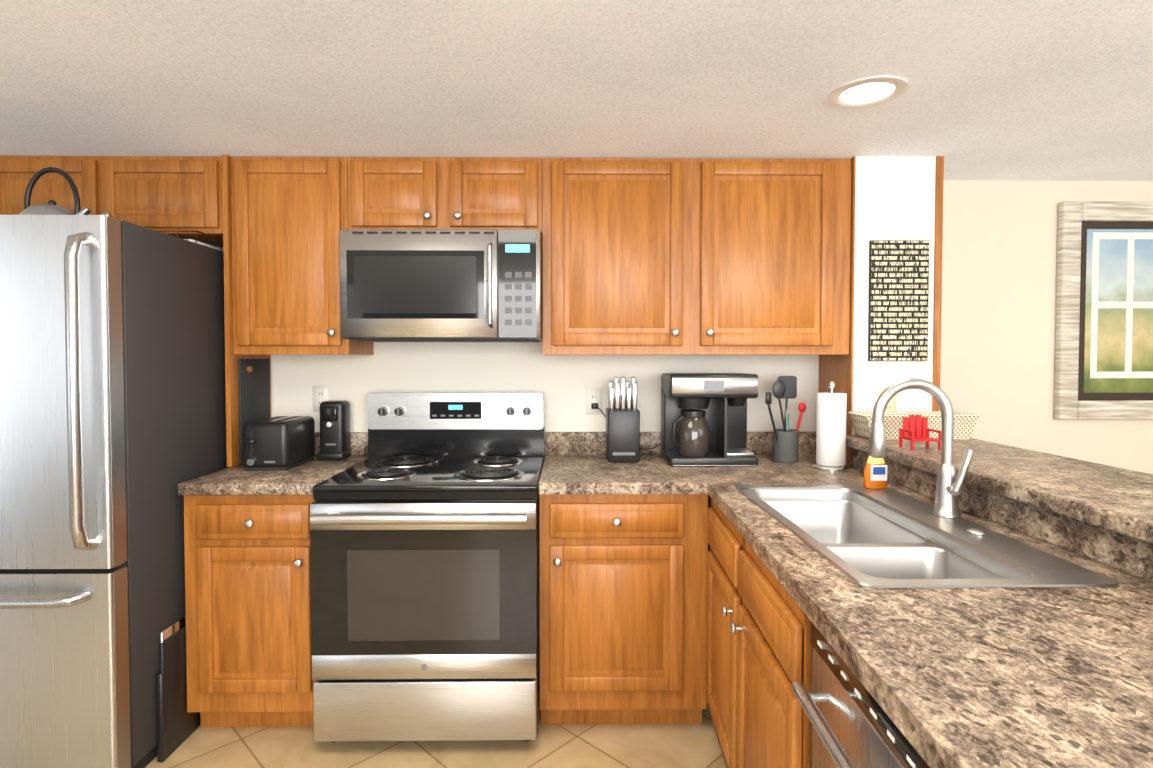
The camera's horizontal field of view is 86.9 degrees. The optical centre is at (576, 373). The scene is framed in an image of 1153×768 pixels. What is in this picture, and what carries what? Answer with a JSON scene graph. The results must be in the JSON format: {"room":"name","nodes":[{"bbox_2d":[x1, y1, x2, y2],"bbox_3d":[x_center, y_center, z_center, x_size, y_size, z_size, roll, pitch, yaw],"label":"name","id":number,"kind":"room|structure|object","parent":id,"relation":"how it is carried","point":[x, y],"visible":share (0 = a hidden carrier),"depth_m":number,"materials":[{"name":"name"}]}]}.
{"room":"kitchen","nodes":[
{"label":"kitchen","id":0,"kind":"room"},
{"bbox_2d":[145,702,725,767],"bbox_3d":[1.230,1.382,-0.165,9.600,0.060,6.120,0,1,-1],"label":"floor","id":1,"kind":"structure","parent":0,"point":[629,746],"depth_m":2.09,"materials":[{"name":"tile"}]},
{"bbox_2d":[0,215,228,767],"bbox_3d":[-1.851,0.396,2.210,0.904,1.787,0.948,0,1,-1],"label":"fridge","id":2,"kind":"object","parent":1,"relation":"on","point":[112,392],"visible":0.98,"depth_m":1.83,"materials":[{"name":"grey metal"}]},
{"bbox_2d":[19,167,90,214],"bbox_3d":[-1.826,-0.602,2.139,0.230,0.245,0.196,0,1,-1],"label":"kettle","id":3,"kind":"object","parent":2,"relation":"on","point":[51,207],"visible":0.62,"depth_m":2.13,"materials":[{"name":"silver metal"}]},
{"bbox_2d":[158,230,222,250],"bbox_3d":[-1.566,-0.515,2.444,0.276,0.054,0.305,0,1,-1],"label":"wire rack","id":4,"kind":"object","parent":2,"relation":"on","point":[202,243],"visible":0.12,"depth_m":2.36,"materials":[{"name":"silver metal"}]},
{"bbox_2d":[156,615,200,761],"bbox_3d":[-1.385,1.076,2.166,0.022,0.428,0.302,0,1,-1],"label":"tray stack","id":5,"kind":"object","parent":1,"relation":"on","point":[178,724],"visible":0.65,"depth_m":2.07,"materials":[{"name":"black metal"}]},
{"bbox_2d":[184,495,314,726],"bbox_3d":[-1.135,0.848,2.409,0.474,0.873,0.647,0,1,-1],"label":"base cabinet","id":6,"kind":"object","parent":1,"relation":"on","point":[248,607],"visible":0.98,"depth_m":2.12,"materials":[{"name":"brown wood"}]},
{"bbox_2d":[178,432,368,494],"bbox_3d":[-1.135,0.341,2.403,0.474,0.140,0.633,0,1,-1],"label":"countertop","id":7,"kind":"structure","parent":6,"relation":"on","point":[304,478],"depth_m":2.18,"materials":[{"name":"laminate"}]},
{"bbox_2d":[222,155,270,466],"bbox_3d":[-1.368,-0.244,2.540,0.020,1.218,0.323,0,1,-1],"label":"panel","id":8,"kind":"object","parent":7,"relation":"on","point":[232,405],"visible":0.36,"depth_m":2.39,"materials":[{"name":"brown wood"}]},
{"bbox_2d":[238,359,269,463],"bbox_3d":[-1.346,0.151,2.559,0.022,0.424,0.240,0,1,-1],"label":"slate board","id":9,"kind":"object","parent":7,"relation":"on","point":[254,389],"visible":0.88,"depth_m":2.53,"materials":[{"name":"grey"}]},
{"bbox_2d":[243,416,314,470],"bbox_3d":[-1.191,0.276,2.440,0.176,0.186,0.288,0,1,-1],"label":"toaster","id":10,"kind":"object","parent":7,"relation":"on","point":[280,443],"visible":1,"depth_m":2.32,"materials":[{"name":"black plastic"}]},
{"bbox_2d":[316,400,350,459],"bbox_3d":[-1.048,0.242,2.615,0.126,0.245,0.120,0,1,-1],"label":"can opener","id":11,"kind":"object","parent":7,"relation":"on","point":[334,429],"visible":0.98,"depth_m":2.58,"materials":[{"name":"black plastic"}]},
{"bbox_2d":[310,392,544,742],"bbox_3d":[-0.515,0.689,2.338,0.757,1.194,0.739,0,1,-1],"label":"range","id":12,"kind":"object","parent":1,"relation":"on","point":[425,566],"visible":1,"depth_m":2.04,"materials":[{"name":"silver metal"}]},
{"bbox_2d":[539,494,707,724],"bbox_3d":[0.164,0.848,2.424,0.594,0.873,0.647,0,1,-1],"label":"base cabinet","id":13,"kind":"object","parent":1,"relation":"on","point":[623,608],"visible":1,"depth_m":2.13,"materials":[{"name":"brown wood"}]},
{"bbox_2d":[539,432,674,494],"bbox_3d":[0.106,0.340,2.417,0.480,0.140,0.633,0,1,-1],"label":"countertop","id":14,"kind":"structure","parent":13,"relation":"on","point":[574,462],"depth_m":2.35,"materials":[{"name":"laminate"}]},
{"bbox_2d":[606,377,639,461],"bbox_3d":[0.194,0.190,2.572,0.132,0.350,0.152,0,1,-1],"label":"knife block","id":15,"kind":"object","parent":14,"relation":"on","point":[622,428],"visible":1,"depth_m":2.50,"materials":[{"name":"black plastic"}]},
{"bbox_2d":[707,498,813,767],"bbox_3d":[0.738,0.868,1.623,0.672,0.873,0.989,0,1,2],"label":"base cabinet","id":16,"kind":"object","parent":1,"relation":"on","point":[760,647],"visible":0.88,"depth_m":1.48,"materials":[{"name":"brown wood"}]},
{"bbox_2d":[747,431,815,450],"bbox_3d":[0.782,0.341,2.385,0.450,0.140,0.713,0,1,-1],"label":"backsplash","id":17,"kind":"structure","parent":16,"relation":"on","point":[756,441],"depth_m":2.72,"materials":[{"name":"laminate"}]},
{"bbox_2d":[655,432,1152,767],"bbox_3d":[0.730,0.367,1.367,0.743,0.140,2.748,0,1,-1],"label":"countertop","id":18,"kind":"structure","parent":16,"relation":"on","point":[1019,677],"depth_m":0.91,"materials":[{"name":"laminate"}]},
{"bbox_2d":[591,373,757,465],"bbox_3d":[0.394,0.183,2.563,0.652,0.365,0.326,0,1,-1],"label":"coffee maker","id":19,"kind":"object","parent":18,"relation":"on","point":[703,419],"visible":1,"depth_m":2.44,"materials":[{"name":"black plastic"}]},
{"bbox_2d":[765,376,805,462],"bbox_3d":[0.868,0.189,2.526,0.189,0.355,0.104,0,1,-1],"label":"utensil crock","id":20,"kind":"object","parent":18,"relation":"on","point":[785,444],"visible":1,"depth_m":2.50,"materials":[{"name":"grey ceramic"}]},
{"bbox_2d":[811,381,850,470],"bbox_3d":[0.995,0.200,2.377,0.144,0.341,0.144,0,1,-1],"label":"paper towel","id":21,"kind":"object","parent":18,"relation":"on","point":[831,431],"visible":1,"depth_m":2.33,"materials":[{"name":"white paper"}]},
{"bbox_2d":[736,485,1118,587],"bbox_3d":[0.782,0.483,1.596,0.502,0.192,0.902,0,1,-1],"label":"sink","id":22,"kind":"object","parent":18,"relation":"in","point":[886,537],"visible":0.42,"depth_m":1.50,"materials":[{"name":"silver metal"}]},
{"bbox_2d":[863,455,887,488],"bbox_3d":[0.980,0.304,1.992,0.076,0.142,0.044,0,1,-1],"label":"soap bottle","id":23,"kind":"object","parent":22,"relation":"on","point":[875,474],"visible":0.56,"depth_m":1.98,"materials":[{"name":"orange plastic"}]},
{"bbox_2d":[869,378,987,534],"bbox_3d":[0.919,0.200,1.569,0.248,0.372,0.222,0,1,-1],"label":"faucet","id":24,"kind":"object","parent":18,"relation":"on","point":[949,484],"visible":0.98,"depth_m":1.63,"materials":[{"name":"silver metal"}]},
{"bbox_2d":[791,622,929,767],"bbox_3d":[0.690,0.890,0.823,0.638,0.868,0.600,0,1,2],"label":"dishwasher","id":25,"kind":"object","parent":1,"relation":"on","point":[853,725],"visible":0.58,"depth_m":0.95,"materials":[{"name":"silver metal"}]},
{"bbox_2d":[0,0,1152,180],"bbox_3d":[1.230,-0.817,-0.222,9.600,0.060,6.120,0,1,-1],"label":"ceiling","id":26,"kind":"structure","parent":0,"point":[1029,90],"depth_m":1.74,"materials":[{"name":"white paint"}]},
{"bbox_2d":[828,76,907,107],"bbox_3d":[0.866,-0.835,1.814,0.216,0.007,0.216,0,1,-1],"label":"recessed light","id":27,"kind":"object","parent":26,"relation":"in","point":[868,91],"visible":1,"depth_m":1.80,"materials":[{"name":"white"}]},
{"bbox_2d":[218,180,1152,550],"bbox_3d":[1.775,0.205,2.796,8.440,2.140,0.112,0,1,-1],"label":"wall","id":28,"kind":"structure","parent":0,"point":[999,281],"depth_m":2.73,"materials":[{"name":"beige paint"}]},
{"bbox_2d":[0,156,222,246],"bbox_3d":[-1.848,-0.703,2.509,0.937,0.300,0.350,0,1,-1],"label":"upper cabinet","id":29,"kind":"object","parent":28,"relation":"attached to","point":[170,193],"visible":0.56,"depth_m":2.37,"materials":[{"name":"brown wood"}]},
{"bbox_2d":[231,156,373,354],"bbox_3d":[-1.129,-0.465,2.523,0.454,0.775,0.350,0,1,-1],"label":"upper cabinet","id":30,"kind":"object","parent":28,"relation":"attached to","point":[289,218],"visible":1,"depth_m":2.38,"materials":[{"name":"brown wood"}]},
{"bbox_2d":[313,386,328,411],"bbox_3d":[-1.139,0.113,2.710,0.072,0.116,0.008,0,1,-1],"label":"electrical outlet","id":31,"kind":"object","parent":28,"relation":"attached to","point":[320,394],"visible":0.79,"depth_m":2.71,"materials":[{"name":"white plastic"}]},
{"bbox_2d":[348,157,541,233],"bbox_3d":[-0.519,-0.705,2.524,0.761,0.295,0.350,0,1,-1],"label":"upper cabinet","id":32,"kind":"object","parent":28,"relation":"attached to","point":[497,193],"visible":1,"depth_m":2.38,"materials":[{"name":"brown wood"}]},
{"bbox_2d":[339,229,542,341],"bbox_3d":[-0.518,-0.342,2.485,0.759,0.419,0.446,0,1,-1],"label":"microwave","id":33,"kind":"object","parent":32,"relation":"attached to","point":[441,285],"visible":1,"depth_m":2.30,"materials":[{"name":"silver metal"}]},
{"bbox_2d":[586,388,601,413],"bbox_3d":[0.078,0.125,2.725,0.072,0.116,0.008,0,1,-1],"label":"electrical outlet","id":34,"kind":"object","parent":28,"relation":"attached to","point":[593,395],"visible":1,"depth_m":2.72,"materials":[{"name":"white plastic"}]},
{"bbox_2d":[542,158,850,354],"bbox_3d":[0.476,-0.466,2.542,1.224,0.775,0.350,0,1,-1],"label":"upper cabinet","id":35,"kind":"object","parent":28,"relation":"attached to","point":[696,256],"visible":1,"depth_m":2.40,"materials":[{"name":"brown wood"}]},
{"bbox_2d":[1054,201,1152,419],"bbox_3d":[2.586,-0.278,2.728,0.860,0.970,0.038,0,1,-1],"label":"window","id":36,"kind":"structure","parent":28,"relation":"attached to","point":[1104,334],"depth_m":2.72,"materials":[{"name":"white wood"}]},
{"bbox_2d":[818,156,943,466],"bbox_3d":[1.267,0.211,2.583,0.353,2.140,0.326,0,1,-1],"label":"pillar","id":37,"kind":"structure","parent":0,"point":[896,197],"depth_m":2.41,"materials":[{"name":"white paint"}]},
{"bbox_2d":[879,388,896,410],"bbox_3d":[1.238,0.115,2.418,0.072,0.116,0.008,0,1,-1],"label":"electrical outlet","id":38,"kind":"object","parent":37,"relation":"attached to","point":[892,405],"visible":0.38,"depth_m":2.42,"materials":[{"name":"beige plastic"}]},
{"bbox_2d":[868,240,928,360],"bbox_3d":[1.273,-0.286,2.405,0.230,0.474,0.015,0,1,-1],"label":"sign","id":39,"kind":"object","parent":37,"relation":"attached to","point":[898,299],"visible":1,"depth_m":2.40,"materials":[{"name":"black"}]},
{"bbox_2d":[851,448,1152,582],"bbox_3d":[1.170,0.816,1.224,0.128,1.000,2.429,0,1,-1],"label":"backsplash","id":40,"kind":"structure","parent":0,"point":[1123,553],"depth_m":1.44,"materials":[{"name":"brown"}]},
{"bbox_2d":[846,435,1152,543],"bbox_3d":[1.292,0.291,1.371,0.460,0.038,2.747,0,1,-1],"label":"bar","id":41,"kind":"object","parent":40,"relation":"on","point":[1116,499],"visible":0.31,"depth_m":1.55,"materials":[{"name":"laminate"}]},
{"bbox_2d":[848,411,978,439],"bbox_3d":[1.286,0.199,2.334,0.430,0.094,0.146,0,1,-1],"label":"basket","id":42,"kind":"object","parent":41,"relation":"on","point":[964,424],"visible":0.54,"depth_m":2.27,"materials":[{"name":"wicker"}]},
{"bbox_2d":[899,415,940,450],"bbox_3d":[1.154,0.198,2.042,0.100,0.111,0.085,0,1,-1],"label":"chair","id":43,"kind":"object","parent":41,"relation":"on","point":[915,429],"visible":0.94,"depth_m":2.07,"materials":[{"name":"red paint"}]}
]}

